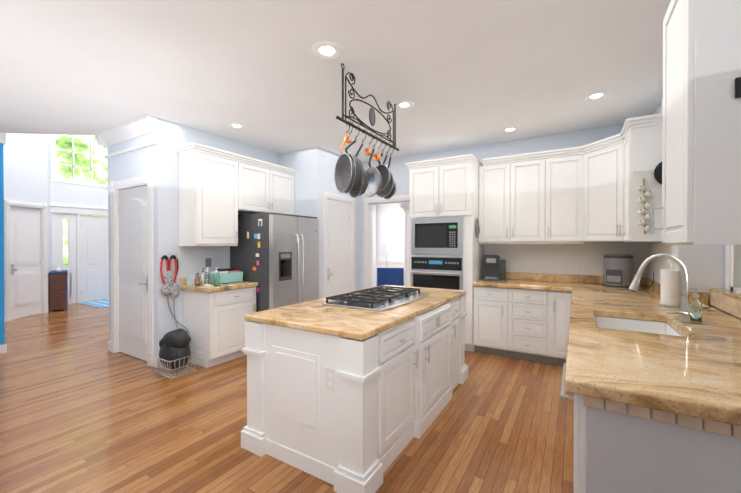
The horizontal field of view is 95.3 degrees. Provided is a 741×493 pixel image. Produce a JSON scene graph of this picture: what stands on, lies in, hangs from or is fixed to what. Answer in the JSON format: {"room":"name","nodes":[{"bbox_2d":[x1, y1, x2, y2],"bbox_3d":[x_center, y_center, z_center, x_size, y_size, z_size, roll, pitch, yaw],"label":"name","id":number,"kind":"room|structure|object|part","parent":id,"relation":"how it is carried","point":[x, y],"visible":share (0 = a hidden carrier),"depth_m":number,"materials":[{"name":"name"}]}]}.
{"room":"kitchen","nodes":[
{"label":"kitchen","id":0,"kind":"room"},
{"bbox_2d":[0,132,6,353],"bbox_3d":[-6.261,-0.031,2.141,0.160,2.880,5.460,0,0,31],"label":"wall","id":1,"kind":"structure","parent":0,"point":[3,347],"depth_m":4.41,"materials":[{"name":"blue paint"}]},
{"bbox_2d":[3,133,94,311],"bbox_3d":[-6.704,-1.409,4.848,2.425,5.600,3.570,0,0,31],"label":"wall","id":2,"kind":"structure","parent":0,"point":[27,161],"depth_m":6.83,"materials":[{"name":"paint"}]},
{"bbox_2d":[10,207,40,318],"bbox_3d":[-6.757,0.310,6.601,0.427,2.122,0.562,0,0,31],"label":"door","id":3,"kind":"structure","parent":2,"relation":"in","point":[25,267],"depth_m":6.59,"materials":[{"name":"white wood"}]},
{"bbox_2d":[95,187,106,207],"bbox_3d":[-5.895,-1.445,10.250,0.120,5.600,6.520,0,0,31],"label":"wall","id":4,"kind":"structure","parent":0,"point":[100,192],"depth_m":8.56,"materials":[{"name":"paint"}]},
{"bbox_2d":[50,204,107,303],"bbox_3d":[-6.983,0.197,8.430,0.160,2.340,1.660,0,0,31],"label":"door frame","id":5,"kind":"structure","parent":4,"relation":"attached to","point":[66,236],"depth_m":8.06,"materials":[{"name":"white wood"}]},
{"bbox_2d":[51,134,107,187],"bbox_3d":[-6.794,-2.270,8.755,0.130,1.530,2.280,0,0,31],"label":"window","id":6,"kind":"structure","parent":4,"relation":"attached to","point":[80,159],"depth_m":8.23,"materials":[{"name":"glass"}]},
{"bbox_2d":[81,215,108,301],"bbox_3d":[-6.864,0.291,8.623,0.054,2.130,0.868,0,0,31],"label":"front door","id":7,"kind":"structure","parent":4,"relation":"in","point":[94,261],"depth_m":8.47,"materials":[{"name":"white wood"}]},
{"bbox_2d":[112,118,167,356],"bbox_3d":[-2.938,-0.045,4.253,0.990,2.880,0.120,0,0,31],"label":"wall","id":8,"kind":"structure","parent":0,"point":[149,159],"depth_m":3.93,"materials":[{"name":"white paint"}]},
{"bbox_2d":[118,186,147,360],"bbox_3d":[-2.968,0.326,4.222,0.848,2.122,0.099,0,0,31],"label":"pantry door","id":9,"kind":"structure","parent":8,"relation":"in","point":[133,268],"depth_m":4.21,"materials":[{"name":"white wood"}]},
{"bbox_2d":[161,252,179,258],"bbox_3d":[-2.352,0.108,3.996,0.038,0.084,0.217,0,0,31],"label":"hook rack","id":10,"kind":"object","parent":8,"relation":"attached to","point":[163,253],"visible":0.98,"depth_m":3.99,"materials":[{"name":"white plastic"}]},
{"bbox_2d":[160,255,190,337],"bbox_3d":[-2.246,0.587,3.903,0.290,0.973,0.225,0,0,31],"label":"cord","id":11,"kind":"object","parent":10,"relation":"hanging from","point":[170,286],"visible":1,"depth_m":3.95,"materials":[{"name":"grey rubber"}]},
{"bbox_2d":[4,114,408,367],"bbox_3d":[-3.811,-0.049,4.903,7.309,2.880,6.515,0,0,31],"label":"trim","id":12,"kind":"structure","parent":8,"relation":"attached to","point":[138,127],"depth_m":5.16,"materials":[{"name":"white wood"}]},
{"bbox_2d":[176,146,242,245],"bbox_3d":[-2.000,-0.580,4.266,0.345,1.109,0.643,0,0,31],"label":"upper cabinet","id":13,"kind":"object","parent":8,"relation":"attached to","point":[219,190],"depth_m":4.06,"materials":[{"name":"white wood"}]},
{"bbox_2d":[107,146,375,340],"bbox_3d":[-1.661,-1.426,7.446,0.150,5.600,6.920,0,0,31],"label":"wall","id":14,"kind":"structure","parent":0,"point":[192,258],"depth_m":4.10,"materials":[{"name":"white paint"}]},
{"bbox_2d":[205,258,210,267],"bbox_3d":[-2.119,0.214,4.413,0.006,0.120,0.080,0,0,31],"label":"outlet","id":15,"kind":"object","parent":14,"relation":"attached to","point":[207,262],"depth_m":4.40,"materials":[{"name":"grey plastic"}]},
{"bbox_2d":[0,299,573,492],"bbox_3d":[-3.225,1.413,5.302,15.000,0.050,14.000,0,0,31],"label":"floor","id":16,"kind":"structure","parent":0,"point":[83,409],"depth_m":2.61,"materials":[{"name":"brown wood"}]},
{"bbox_2d":[49,270,67,311],"bbox_3d":[-6.891,0.961,7.466,0.278,0.825,0.720,0,0,-41],"label":"cabinet","id":17,"kind":"object","parent":16,"relation":"on","point":[58,290],"visible":1,"depth_m":7.21,"materials":[{"name":"brown wood"}]},
{"bbox_2d":[80,299,108,307],"bbox_3d":[-6.150,1.361,8.452,1.170,0.011,1.450,0,0,31],"label":"rug","id":18,"kind":"object","parent":16,"relation":"on","point":[101,303],"visible":0.36,"depth_m":8.04,"materials":[{"name":"blue fabric"}]},
{"bbox_2d":[147,349,202,378],"bbox_3d":[-2.192,1.295,3.785,0.465,0.201,0.366,0,0,31],"label":"wire basket","id":19,"kind":"object","parent":16,"relation":"on","point":[163,368],"visible":0.88,"depth_m":3.73,"materials":[{"name":"white metal"}]},
{"bbox_2d":[159,328,190,369],"bbox_3d":[-2.191,1.145,3.783,0.406,0.455,0.284,0,0,31],"label":"bag","id":20,"kind":"object","parent":19,"relation":"in","point":[173,344],"visible":0.94,"depth_m":3.67,"materials":[{"name":"fabric"}]},
{"bbox_2d":[183,286,255,367],"bbox_3d":[-1.864,0.955,4.242,0.613,0.880,0.645,0,0,31],"label":"base cabinet","id":21,"kind":"object","parent":16,"relation":"on","point":[214,323],"visible":0.83,"depth_m":4.00,"materials":[{"name":"white wood"}]},
{"bbox_2d":[180,276,257,291],"bbox_3d":[-1.881,0.443,4.232,0.598,0.140,0.685,0,0,31],"label":"countertop","id":22,"kind":"structure","parent":21,"relation":"on","point":[221,287],"depth_m":4.04,"materials":[{"name":"stone"}]},
{"bbox_2d":[187,274,193,284],"bbox_3d":[-2.154,0.398,4.082,0.076,0.130,0.102,0,0,37],"label":"cup","id":23,"kind":"object","parent":22,"relation":"on","point":[193,279],"depth_m":4.05,"materials":[{"name":"teal"}]},
{"bbox_2d":[194,273,199,284],"bbox_3d":[-2.067,0.388,4.042,0.039,0.150,0.039,0,0,16],"label":"bottle","id":24,"kind":"object","parent":22,"relation":"on","point":[196,276],"depth_m":4.04,"materials":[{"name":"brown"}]},
{"bbox_2d":[201,267,213,286],"bbox_3d":[-1.912,0.353,3.958,0.082,0.222,0.145,0,1,-41],"label":"bottle","id":25,"kind":"object","parent":22,"relation":"on","point":[205,279],"depth_m":3.98,"materials":[{"name":"white"}]},
{"bbox_2d":[214,268,219,285],"bbox_3d":[-1.824,0.359,4.000,0.068,0.211,0.068,0,0,16],"label":"bottle","id":26,"kind":"object","parent":22,"relation":"on","point":[216,277],"depth_m":3.98,"materials":[{"name":"green"}]},
{"bbox_2d":[208,268,242,283],"bbox_3d":[-1.875,0.374,4.359,0.240,0.175,0.360,0,0,31],"label":"bin","id":27,"kind":"object","parent":22,"relation":"on","point":[229,275],"visible":0.75,"depth_m":4.29,"materials":[{"name":"teal plastic"}]},
{"bbox_2d":[230,212,318,311],"bbox_3d":[-1.325,0.479,4.829,0.913,1.825,0.907,0,0,31],"label":"refrigerator","id":28,"kind":"object","parent":16,"relation":"on","point":[275,256],"visible":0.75,"depth_m":4.47,"materials":[{"name":"silver metal"}]},
{"bbox_2d":[245,316,416,492],"bbox_3d":[-0.265,0.962,2.434,0.970,0.890,0.728,0,0,31],"label":"base cabinet","id":29,"kind":"object","parent":16,"relation":"on","point":[344,415],"depth_m":2.10,"materials":[{"name":"white wood"}]},
{"bbox_2d":[244,285,465,340],"bbox_3d":[0.067,0.492,2.982,0.990,0.041,2.050,0,0,31],"label":"countertop","id":30,"kind":"structure","parent":29,"relation":"on","point":[317,316],"depth_m":2.33,"materials":[{"name":"stone"}]},
{"bbox_2d":[322,286,428,310],"bbox_3d":[0.103,0.442,3.007,0.585,0.056,0.960,0,0,31],"label":"gas cooktop","id":31,"kind":"object","parent":30,"relation":"in","point":[380,298],"visible":1,"depth_m":2.83,"materials":[{"name":"metal"}]},
{"bbox_2d":[380,244,392,267],"bbox_3d":[0.392,0.658,8.308,0.300,1.420,0.300,0,0,31],"label":"floor lamp","id":32,"kind":"object","parent":16,"relation":"on","point":[386,250],"visible":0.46,"depth_m":8.21,"materials":[{"name":"silver metal"}]},
{"bbox_2d":[376,268,403,286],"bbox_3d":[0.472,0.914,7.434,0.621,0.920,0.585,0,0,11],"label":"chair","id":33,"kind":"object","parent":16,"relation":"on","point":[390,276],"visible":0.46,"depth_m":7.14,"materials":[{"name":"blue fabric"}]},
{"bbox_2d":[417,300,452,438],"bbox_3d":[0.144,0.958,3.050,0.975,0.890,0.750,0,0,31],"label":"base cabinet","id":34,"kind":"object","parent":16,"relation":"on","point":[434,326],"depth_m":2.72,"materials":[{"name":"white wood"}]},
{"bbox_2d":[405,154,483,351],"bbox_3d":[1.066,0.098,4.876,0.950,2.585,0.752,0,0,31],"label":"tall cabinet","id":35,"kind":"object","parent":16,"relation":"on","point":[447,187],"depth_m":4.56,"materials":[{"name":"white wood"}]},
{"bbox_3d":[1.024,0.531,4.842,0.735,0.780,0.646,0,0,31],"label":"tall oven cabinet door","id":36,"kind":"part","parent":35,"relation":"part of","materials":[{"name":"silver metal"}]},
{"bbox_3d":[1.013,-0.139,4.821,0.735,0.500,0.486,0,0,31],"label":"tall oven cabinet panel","id":37,"kind":"part","parent":35,"relation":"part of","materials":[{"name":"silver metal"}]},
{"bbox_2d":[476,217,479,237],"bbox_3d":[1.435,-0.248,4.525,0.036,0.284,0.165,0,0,31],"label":"oven mitt","id":38,"kind":"object","parent":35,"relation":"hanging from","point":[477,228],"visible":1,"depth_m":4.48,"materials":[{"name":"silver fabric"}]},
{"bbox_2d":[453,295,464,389],"bbox_3d":[0.452,0.954,3.616,0.970,0.890,0.538,0,0,31],"label":"base cabinet","id":39,"kind":"object","parent":16,"relation":"on","point":[458,303],"depth_m":3.43,"materials":[{"name":"white wood"}]},
{"bbox_2d":[473,286,571,365],"bbox_3d":[1.984,0.955,4.363,1.152,0.878,0.680,0,0,31],"label":"base cabinet","id":40,"kind":"object","parent":16,"relation":"on","point":[528,324],"visible":0.98,"depth_m":4.11,"materials":[{"name":"white wood"}]},
{"bbox_2d":[473,279,572,291],"bbox_3d":[1.956,0.487,4.383,1.080,0.050,0.675,0,0,31],"label":"countertop","id":41,"kind":"structure","parent":40,"relation":"on","point":[508,283],"depth_m":4.21,"materials":[{"name":"beige stone"}]},
{"bbox_2d":[483,255,505,280],"bbox_3d":[1.697,0.287,4.619,0.284,0.345,0.300,0,0,23],"label":"coffee maker","id":42,"kind":"object","parent":41,"relation":"on","point":[494,267],"visible":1,"depth_m":4.60,"materials":[{"name":"grey plastic"}]},
{"bbox_2d":[568,394,740,492],"bbox_3d":[1.230,0.974,1.332,0.733,0.880,0.640,0,0,31],"label":"base cabinet","id":43,"kind":"object","parent":16,"relation":"on","point":[622,448],"depth_m":1.13,"materials":[{"name":"wood"}]},
{"bbox_2d":[564,282,740,425],"bbox_3d":[2.068,0.499,2.558,0.970,0.050,3.680,0,0,31],"label":"countertop","id":44,"kind":"structure","parent":43,"relation":"on","point":[694,370],"depth_m":1.46,"materials":[{"name":"beige stone"}]},
{"bbox_2d":[602,254,632,287],"bbox_3d":[2.888,0.277,3.937,0.300,0.375,0.319,0,0,31],"label":"appliance","id":45,"kind":"object","parent":44,"relation":"on","point":[618,270],"visible":0.98,"depth_m":3.83,"materials":[{"name":"grey plastic"}]},
{"bbox_2d":[595,316,681,335],"bbox_3d":[1.697,0.624,2.170,0.450,0.190,0.670,0,0,31],"label":"undermount sink","id":46,"kind":"object","parent":44,"relation":"in","point":[638,325],"visible":0.04,"depth_m":2.42,"materials":[{"name":"white ceramic"}]},
{"bbox_2d":[640,272,653,289],"bbox_3d":[2.993,0.365,3.683,0.110,0.199,0.310,0,0,31],"label":"power cord","id":47,"kind":"object","parent":44,"relation":"on","point":[651,284],"visible":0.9,"depth_m":3.56,"materials":[{"name":"black plastic"}]},
{"bbox_2d":[628,254,690,321],"bbox_3d":[1.885,0.261,2.204,0.316,0.429,0.102,0,0,31],"label":"gooseneck faucet","id":48,"kind":"object","parent":44,"relation":"on","point":[684,314],"visible":1,"depth_m":2.16,"materials":[{"name":"silver metal"}]},
{"bbox_2d":[658,259,680,306],"bbox_3d":[2.400,0.285,2.700,0.150,0.375,0.150,0,0,31],"label":"paper towel holder","id":49,"kind":"object","parent":44,"relation":"on","point":[670,290],"visible":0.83,"depth_m":2.65,"materials":[{"name":"white paper"}]},
{"bbox_2d":[688,288,701,320],"bbox_3d":[2.098,0.372,2.182,0.065,0.207,0.058,0,0,31],"label":"soap dispenser","id":50,"kind":"object","parent":44,"relation":"on","point":[695,307],"visible":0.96,"depth_m":2.16,"materials":[{"name":"clear glass"}]},
{"bbox_2d":[280,148,307,215],"bbox_3d":[-1.152,-0.052,5.345,0.630,2.880,0.140,0,0,31],"label":"wall","id":51,"kind":"structure","parent":0,"point":[297,160],"depth_m":5.22,"materials":[{"name":"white paint"}]},
{"bbox_2d":[243,158,294,214],"bbox_3d":[-1.598,-0.809,4.926,0.345,0.659,1.030,0,0,31],"label":"upper cabinet","id":52,"kind":"object","parent":51,"relation":"attached to","point":[266,189],"depth_m":4.81,"materials":[{"name":"white wood"}]},
{"bbox_2d":[308,147,359,298],"bbox_3d":[-0.542,-0.054,5.589,0.120,2.880,1.190,0,0,31],"label":"wall","id":53,"kind":"structure","parent":0,"point":[314,167],"depth_m":5.14,"materials":[{"name":"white paint"}]},
{"bbox_2d":[327,199,349,296],"bbox_3d":[-0.510,0.318,5.535,0.122,2.122,0.668,0,0,31],"label":"closet door","id":54,"kind":"structure","parent":53,"relation":"in","point":[338,247],"depth_m":5.52,"materials":[{"name":"white wood"}]},
{"bbox_2d":[0,0,670,162],"bbox_3d":[-1.004,-1.605,3.525,7.660,0.250,13.300,0,0,31],"label":"ceiling","id":55,"kind":"structure","parent":0,"point":[463,73],"depth_m":2.78,"materials":[{"name":"paint"}]},
{"bbox_2d":[228,123,244,128],"bbox_3d":[-1.644,-1.481,4.148,0.204,0.006,0.204,0,0,31],"label":"recessed light","id":56,"kind":"object","parent":55,"relation":"in","point":[237,125],"visible":1,"depth_m":4.14,"materials":[{"name":"white"}]},
{"bbox_2d":[311,41,342,59],"bbox_3d":[-0.327,-1.471,2.542,0.240,0.006,0.240,0,0,31],"label":"recessed light","id":57,"kind":"object","parent":55,"relation":"in","point":[326,50],"visible":1,"depth_m":2.53,"materials":[{"name":"white"}]},
{"bbox_2d":[336,63,398,150],"bbox_3d":[0.016,-1.240,3.107,0.028,0.474,1.088,0,0,31],"label":"pot rack","id":58,"kind":"object","parent":55,"relation":"hanging from","point":[372,118],"visible":1,"depth_m":3.03,"materials":[{"name":"metal"}]},
{"bbox_2d":[334,120,354,192],"bbox_3d":[-0.218,-0.738,2.754,0.282,0.603,0.178,0,0,31],"label":"pan","id":59,"kind":"object","parent":58,"relation":"hanging from","point":[344,175],"visible":1,"depth_m":2.79,"materials":[{"name":"metal"}]},
{"bbox_2d":[346,122,353,142],"bbox_3d":[-0.176,-0.951,2.809,0.066,0.178,0.038,0,0,31],"label":"cup","id":60,"kind":"object","parent":58,"relation":"hanging from","point":[348,139],"visible":0.85,"depth_m":2.81,"materials":[{"name":"metal"}]},
{"bbox_2d":[344,126,362,193],"bbox_3d":[-0.178,-0.744,2.878,0.301,0.594,0.237,0,0,31],"label":"pan","id":61,"kind":"object","parent":58,"relation":"hanging from","point":[357,182],"visible":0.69,"depth_m":2.78,"materials":[{"name":"metal"}]},
{"bbox_2d":[349,129,367,197],"bbox_3d":[-0.125,-0.734,3.007,0.265,0.614,0.191,0,0,31],"label":"pan","id":62,"kind":"object","parent":58,"relation":"hanging from","point":[361,190],"visible":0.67,"depth_m":2.95,"materials":[{"name":"metal"}]},
{"bbox_2d":[364,133,372,155],"bbox_3d":[-0.016,-0.937,3.079,0.072,0.210,0.055,0,0,31],"label":"cup","id":63,"kind":"object","parent":58,"relation":"hanging from","point":[367,151],"visible":0.96,"depth_m":3.08,"materials":[{"name":"metal"}]},
{"bbox_2d":[365,135,381,196],"bbox_3d":[0.013,-0.750,3.135,0.257,0.583,0.145,0,0,31],"label":"pan","id":64,"kind":"object","parent":58,"relation":"hanging from","point":[374,181],"visible":0.81,"depth_m":3.15,"materials":[{"name":"metal"}]},
{"bbox_2d":[373,138,381,160],"bbox_3d":[0.070,-0.931,3.223,0.074,0.224,0.060,0,0,31],"label":"cup","id":65,"kind":"object","parent":58,"relation":"hanging from","point":[377,157],"visible":0.92,"depth_m":3.23,"materials":[{"name":"metal"}]},
{"bbox_2d":[376,140,390,190],"bbox_3d":[0.104,-0.791,3.288,0.248,0.504,0.113,0,0,31],"label":"pan","id":66,"kind":"object","parent":58,"relation":"hanging from","point":[383,170],"visible":0.69,"depth_m":3.28,"materials":[{"name":"metal"}]},
{"bbox_2d":[376,142,393,197],"bbox_3d":[0.135,-0.767,3.383,0.272,0.554,0.107,0,0,31],"label":"pan","id":67,"kind":"object","parent":58,"relation":"hanging from","point":[386,191],"visible":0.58,"depth_m":3.37,"materials":[{"name":"metal"}]},
{"bbox_2d":[383,144,396,198],"bbox_3d":[0.183,-0.762,3.447,0.216,0.564,0.110,0,0,31],"label":"pan","id":68,"kind":"object","parent":58,"relation":"hanging from","point":[391,194],"visible":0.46,"depth_m":3.44,"materials":[{"name":"metal"}]},
{"bbox_2d":[396,101,413,108],"bbox_3d":[0.356,-1.477,3.531,0.204,0.006,0.204,0,0,31],"label":"recessed light","id":69,"kind":"object","parent":55,"relation":"in","point":[404,104],"visible":0.96,"depth_m":3.52,"materials":[{"name":"white"}]},
{"bbox_2d":[502,127,518,131],"bbox_3d":[1.773,-1.482,4.285,0.204,0.006,0.204,0,0,31],"label":"recessed light","id":70,"kind":"object","parent":55,"relation":"in","point":[510,129],"visible":1,"depth_m":4.28,"materials":[{"name":"white glass"}]},
{"bbox_2d":[584,91,608,100],"bbox_3d":[2.214,-1.476,3.316,0.204,0.006,0.204,0,0,31],"label":"recessed light","id":71,"kind":"object","parent":55,"relation":"in","point":[596,95],"visible":1,"depth_m":3.30,"materials":[{"name":"white"}]},
{"bbox_2d":[376,203,404,280],"bbox_3d":[2.549,-0.077,9.082,7.340,2.880,0.170,0,0,31],"label":"wall","id":72,"kind":"structure","parent":0,"point":[390,223],"depth_m":10.15,"materials":[{"name":"white paint"}]},
{"bbox_2d":[360,124,647,289],"bbox_3d":[1.265,-0.052,5.270,5.300,2.880,0.120,0,0,31],"label":"wall","id":73,"kind":"structure","parent":0,"point":[400,172],"depth_m":4.85,"materials":[{"name":"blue paint"}]},
{"bbox_2d":[484,244,647,276],"bbox_3d":[2.474,0.162,4.465,1.877,0.397,0.003,0,0,31],"label":"backsplash","id":74,"kind":"structure","parent":73,"relation":"attached to","point":[527,258],"depth_m":4.43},
{"bbox_2d":[479,113,662,243],"bbox_3d":[2.162,-0.610,3.948,1.875,1.155,1.198,0,0,31],"label":"upper cabinet","id":75,"kind":"object","parent":73,"relation":"attached to","point":[590,192],"visible":0.98,"depth_m":4.05,"materials":[{"name":"white wood"}]},
{"bbox_2d":[638,178,651,233],"bbox_3d":[2.496,-0.374,3.071,0.097,0.514,0.055,0,0,31],"label":"garlic","id":76,"kind":"object","parent":75,"relation":"hanging from","point":[646,205],"visible":0.96,"depth_m":3.06,"materials":[{"name":"white food"}]},
{"bbox_2d":[654,162,661,184],"bbox_3d":[2.640,-0.729,2.962,0.250,0.415,0.063,0,0,31],"label":"pan","id":77,"kind":"object","parent":75,"relation":"hanging from","point":[658,173],"visible":0.17,"depth_m":3.00,"materials":[{"name":"black metal"}]},
{"bbox_2d":[506,272,643,285],"bbox_3d":[2.463,0.411,4.451,1.875,0.099,0.037,0,0,31],"label":"backsplash","id":78,"kind":"structure","parent":73,"relation":"attached to","point":[597,279],"depth_m":4.43,"materials":[{"name":"beige stone"}]},
{"bbox_2d":[648,98,740,319],"bbox_3d":[1.079,-0.017,-0.028,0.400,2.880,9.370,0,0,31],"label":"wall","id":79,"kind":"structure","parent":0,"point":[659,109],"depth_m":2.70,"materials":[{"name":"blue paint"}]},
{"bbox_2d":[644,277,681,296],"bbox_3d":[2.893,0.418,3.376,0.041,0.099,1.335,0,0,31],"label":"backsplash","id":80,"kind":"structure","parent":79,"relation":"attached to","point":[655,287],"depth_m":3.57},
{"bbox_2d":[648,244,683,290],"bbox_3d":[2.920,-0.316,3.390,0.005,1.367,1.334,0,0,31],"label":"backsplash","id":81,"kind":"structure","parent":79,"relation":"attached to","point":[655,266],"depth_m":3.36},
{"bbox_2d":[651,0,740,244],"bbox_3d":[1.553,-0.607,1.518,0.394,1.200,0.490,0,0,31],"label":"upper cabinet","id":82,"kind":"object","parent":79,"relation":"attached to","point":[701,163],"visible":1,"depth_m":1.36,"materials":[{"name":"white wood"}]},
{"bbox_2d":[735,77,740,97],"bbox_3d":[1.499,-0.651,1.253,0.205,0.151,0.014,0,0,31],"label":"sign","id":83,"kind":"object","parent":82,"relation":"attached to","point":[738,87],"visible":1,"depth_m":1.30,"materials":[{"name":"black"}]},
{"bbox_2d":[709,287,740,318],"bbox_3d":[2.405,0.405,2.112,0.079,0.142,1.390,0,0,31],"label":"backsplash","id":84,"kind":"structure","parent":79,"relation":"attached to","point":[726,300],"depth_m":2.43,"materials":[{"name":"stone"}]},
{"bbox_2d":[725,245,740,293],"bbox_3d":[2.490,-0.270,2.056,0.112,1.360,1.300,0,0,31],"label":"window","id":85,"kind":"structure","parent":79,"relation":"in","point":[733,270],"depth_m":2.54,"materials":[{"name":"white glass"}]}
]}

